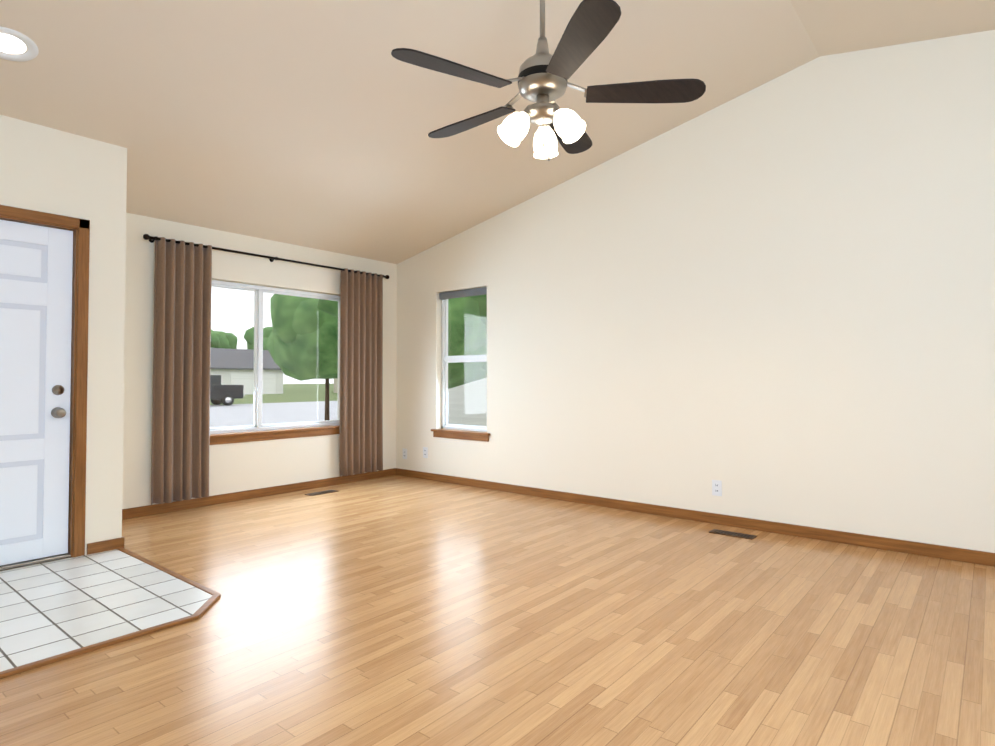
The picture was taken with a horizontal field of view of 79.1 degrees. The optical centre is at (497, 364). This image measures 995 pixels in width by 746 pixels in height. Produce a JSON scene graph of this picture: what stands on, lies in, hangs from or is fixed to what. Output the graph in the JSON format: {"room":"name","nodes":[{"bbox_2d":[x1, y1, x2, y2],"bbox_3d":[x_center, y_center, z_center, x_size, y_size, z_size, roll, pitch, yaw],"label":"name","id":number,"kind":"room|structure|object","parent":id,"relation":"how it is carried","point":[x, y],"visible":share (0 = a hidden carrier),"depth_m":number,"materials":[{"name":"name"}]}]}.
{"room":"empty living room","nodes":[
{"label":"empty living room","id":0,"kind":"room"},
{"bbox_2d":[0,115,126,554],"bbox_3d":[-3.503,-0.163,2.682,0.160,2.641,3.260,-1,-2,39],"label":"wall","id":1,"kind":"structure","parent":0,"point":[50,170],"depth_m":3.77,"materials":[{"name":"paint"}]},
{"bbox_2d":[0,220,72,565],"bbox_3d":[-2.886,0.155,3.328,0.118,1.967,0.904,-1,-2,39],"label":"entry door","id":2,"kind":"structure","parent":1,"relation":"in","point":[36,263],"depth_m":3.55,"materials":[{"name":"white paint"}]},
{"bbox_2d":[0,205,89,570],"bbox_3d":[-2.928,0.130,3.363,0.176,2.064,1.054,-1,-2,39],"label":"door frame","id":3,"kind":"structure","parent":1,"relation":"attached to","point":[79,228],"depth_m":3.68,"materials":[{"name":"brown wood"}]},
{"bbox_2d":[95,536,124,549],"bbox_3d":[-2.738,1.153,4.142,0.893,0.078,0.013,-1,-2,39],"label":"baseboard","id":4,"kind":"structure","parent":1,"relation":"attached to","point":[115,543],"depth_m":3.81,"materials":[{"name":"brown wood"}]},
{"bbox_2d":[122,213,396,508],"bbox_3d":[-2.197,0.003,5.720,0.160,2.449,3.420,-1,-2,39],"label":"wall","id":5,"kind":"structure","parent":0,"point":[241,466],"depth_m":5.44,"materials":[{"name":"paint"}]},
{"bbox_2d":[122,468,394,518],"bbox_3d":[-2.137,1.187,5.631,0.013,0.078,3.080,-1,-2,39],"label":"baseboard","id":6,"kind":"structure","parent":5,"relation":"attached to","point":[140,511],"depth_m":5.46,"materials":[{"name":"brown wood"}]},
{"bbox_2d":[143,234,388,504],"bbox_3d":[-2.015,0.060,5.712,0.130,2.144,2.508,-1,-2,39],"label":"curtains","id":7,"kind":"object","parent":5,"relation":"attached to","point":[181,376],"visible":1,"depth_m":5.07,"materials":[{"name":"fabric"}]},
{"bbox_2d":[210,280,339,433],"bbox_3d":[-2.222,-0.057,5.742,0.075,1.362,1.792,-1,-2,39],"label":"window","id":8,"kind":"structure","parent":5,"relation":"in","point":[257,389],"depth_m":5.69,"materials":[{"name":"white plastic"}]},
{"bbox_2d":[210,425,339,444],"bbox_3d":[-2.152,0.666,5.668,0.115,0.084,1.900,-1,-2,39],"label":"window sill","id":9,"kind":"structure","parent":5,"relation":"attached to","point":[228,438],"depth_m":5.65,"materials":[{"name":"brown wood"}]},
{"bbox_2d":[0,475,994,745],"bbox_3d":[-0.135,1.203,1.994,8.140,0.120,6.620,-1,-2,39],"label":"floor","id":10,"kind":"structure","parent":0,"point":[396,611],"depth_m":2.54,"materials":[{"name":"laminate"}]},
{"bbox_2d":[0,547,220,678],"bbox_3d":[-2.415,1.150,2.661,1.524,0.016,1.870,-1,-2,39],"label":"floor","id":11,"kind":"structure","parent":10,"relation":"on","point":[56,611],"depth_m":2.89,"materials":[{"name":"tile"}]},
{"bbox_2d":[305,490,337,495],"bbox_3d":[-1.677,1.225,5.758,0.110,0.008,0.300,-1,-2,39],"label":"floor vent","id":12,"kind":"object","parent":10,"relation":"in","point":[320,492],"visible":1,"depth_m":5.74,"materials":[{"name":"brown metal"}]},
{"bbox_2d":[709,529,756,539],"bbox_3d":[1.649,1.190,4.230,0.300,0.008,0.110,-1,-2,39],"label":"floor vent","id":13,"kind":"object","parent":10,"relation":"in","point":[733,534],"visible":1,"depth_m":4.21,"materials":[{"name":"brown metal"}]},
{"bbox_2d":[0,0,994,263],"bbox_3d":[-0.135,-1.789,2.062,8.140,1.155,6.620,-1,-2,39],"label":"ceiling","id":14,"kind":"structure","parent":0,"point":[306,122],"depth_m":3.77,"materials":[{"name":"paint"}]},
{"bbox_2d":[0,26,38,61],"bbox_3d":[-2.389,-1.563,2.937,0.240,0.068,0.244,-1,-2,39],"label":"recessed light","id":15,"kind":"object","parent":14,"relation":"in","point":[12,44],"visible":1,"depth_m":2.95,"materials":[{"name":"white plastic"}]},
{"bbox_2d":[391,0,705,160],"bbox_3d":[0.163,-1.478,2.811,1.340,1.094,1.396,-1,-2,39],"label":"fan","id":16,"kind":"object","parent":14,"relation":"hanging from","point":[544,75],"visible":1,"depth_m":2.68,"materials":[{"name":"black wood"}]},
{"bbox_2d":[396,30,994,552],"bbox_3d":[1.883,-0.481,4.490,8.040,3.360,0.160,-1,-2,39],"label":"wall","id":17,"kind":"structure","parent":0,"point":[772,300],"depth_m":4.34,"materials":[{"name":"paint"}]},
{"bbox_2d":[403,448,406,458],"bbox_3d":[-1.038,1.001,6.746,0.072,0.116,0.008,-1,-2,39],"label":"outlet","id":18,"kind":"object","parent":17,"relation":"attached to","point":[404,453],"visible":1,"depth_m":6.74,"materials":[{"name":"white plastic"}]},
{"bbox_2d":[423,447,427,457],"bbox_3d":[-0.783,0.956,6.538,0.072,0.116,0.008,-1,-2,39],"label":"outlet","id":19,"kind":"object","parent":17,"relation":"attached to","point":[425,452],"visible":1,"depth_m":6.53,"materials":[{"name":"white plastic"}]},
{"bbox_2d":[431,429,489,441],"bbox_3d":[-0.368,0.730,6.237,0.810,0.084,0.115,-1,-2,39],"label":"window sill","id":20,"kind":"structure","parent":17,"relation":"attached to","point":[463,434],"depth_m":6.18,"materials":[{"name":"brown wood"}]},
{"bbox_2d":[439,287,486,431],"bbox_3d":[-0.325,-0.044,6.307,0.702,1.462,0.120,-1,-2,39],"label":"window","id":21,"kind":"structure","parent":17,"relation":"in","point":[444,297],"depth_m":6.43,"materials":[{"name":"white plastic"}]},
{"bbox_2d":[395,468,994,566],"bbox_3d":[1.828,1.158,4.387,7.720,0.078,0.013,-1,-2,39],"label":"baseboard","id":22,"kind":"structure","parent":17,"relation":"attached to","point":[939,551],"depth_m":4.41,"materials":[{"name":"brown wood"}]},
{"bbox_2d":[712,480,721,495],"bbox_3d":[1.652,0.931,4.539,0.072,0.116,0.008,-1,-2,39],"label":"electrical outlet","id":23,"kind":"object","parent":17,"relation":"attached to","point":[716,487],"visible":1,"depth_m":4.54,"materials":[{"name":"white plastic"}]},
{"label":"outside","id":24,"kind":"structure","parent":0,"visible":0},
{"bbox_2d":[210,384,337,433],"bbox_3d":[-12.602,3.344,62.010,220.000,0.540,240.000,-1,-2,39],"label":"ground","id":25,"kind":"structure","parent":24,"point":[301,414],"depth_m":33.30,"materials":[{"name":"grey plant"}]},
{"bbox_2d":[211,329,237,348],"bbox_3d":[-37.242,-0.637,79.702,4.751,8.309,5.559,-1,-2,39],"label":"tree","id":26,"kind":"object","parent":25,"relation":"on","point":[229,343],"depth_m":78.77,"materials":[{"name":"green plant"}]},
{"bbox_2d":[210,382,244,405],"bbox_3d":[-17.932,1.702,36.082,1.848,1.600,5.024,-1,-2,39],"label":"truck","id":27,"kind":"object","parent":25,"relation":"on","point":[223,398],"depth_m":36.63,"materials":[{"name":"black paint"}]},
{"bbox_2d":[210,348,282,393],"bbox_3d":[-29.438,0.736,65.186,8.900,4.900,9.900,-1,-2,39],"label":"house","id":28,"kind":"structure","parent":25,"relation":"on","point":[247,368],"depth_m":63.28,"materials":[{"name":"white"}]},
{"bbox_2d":[244,327,272,349],"bbox_3d":[-29.024,-0.767,76.438,6.521,8.420,5.720,-1,-2,39],"label":"tree","id":29,"kind":"object","parent":25,"relation":"on","point":[250,338],"depth_m":74.47,"materials":[{"name":"green plant"}]},
{"bbox_2d":[266,294,337,419],"bbox_3d":[-4.119,0.026,14.519,3.142,4.005,2.954,-1,-2,39],"label":"tree","id":30,"kind":"object","parent":25,"relation":"on","point":[291,368],"depth_m":13.41,"materials":[{"name":"green plant"}]},
{"bbox_2d":[334,378,337,392],"bbox_3d":[-11.710,0.785,71.715,9.900,5.100,12.900,-1,-2,39],"label":"house","id":31,"kind":"structure","parent":25,"relation":"on","point":[335,385],"depth_m":69.57,"materials":[{"name":"beige"}]},
{"bbox_2d":[317,295,486,388],"bbox_3d":[-0.841,-0.723,10.703,4.559,5.329,4.368,-1,-2,39],"label":"tree","id":32,"kind":"object","parent":25,"relation":"on","point":[458,326],"depth_m":9.18,"materials":[{"name":"green plant"}]},
{"bbox_2d":[448,378,486,431],"bbox_3d":[6.078,-0.391,20.224,9.900,5.100,14.900,-1,-2,39],"label":"house","id":33,"kind":"structure","parent":25,"relation":"on","point":[472,415],"depth_m":16.77,"materials":[{"name":"white"}]}
]}

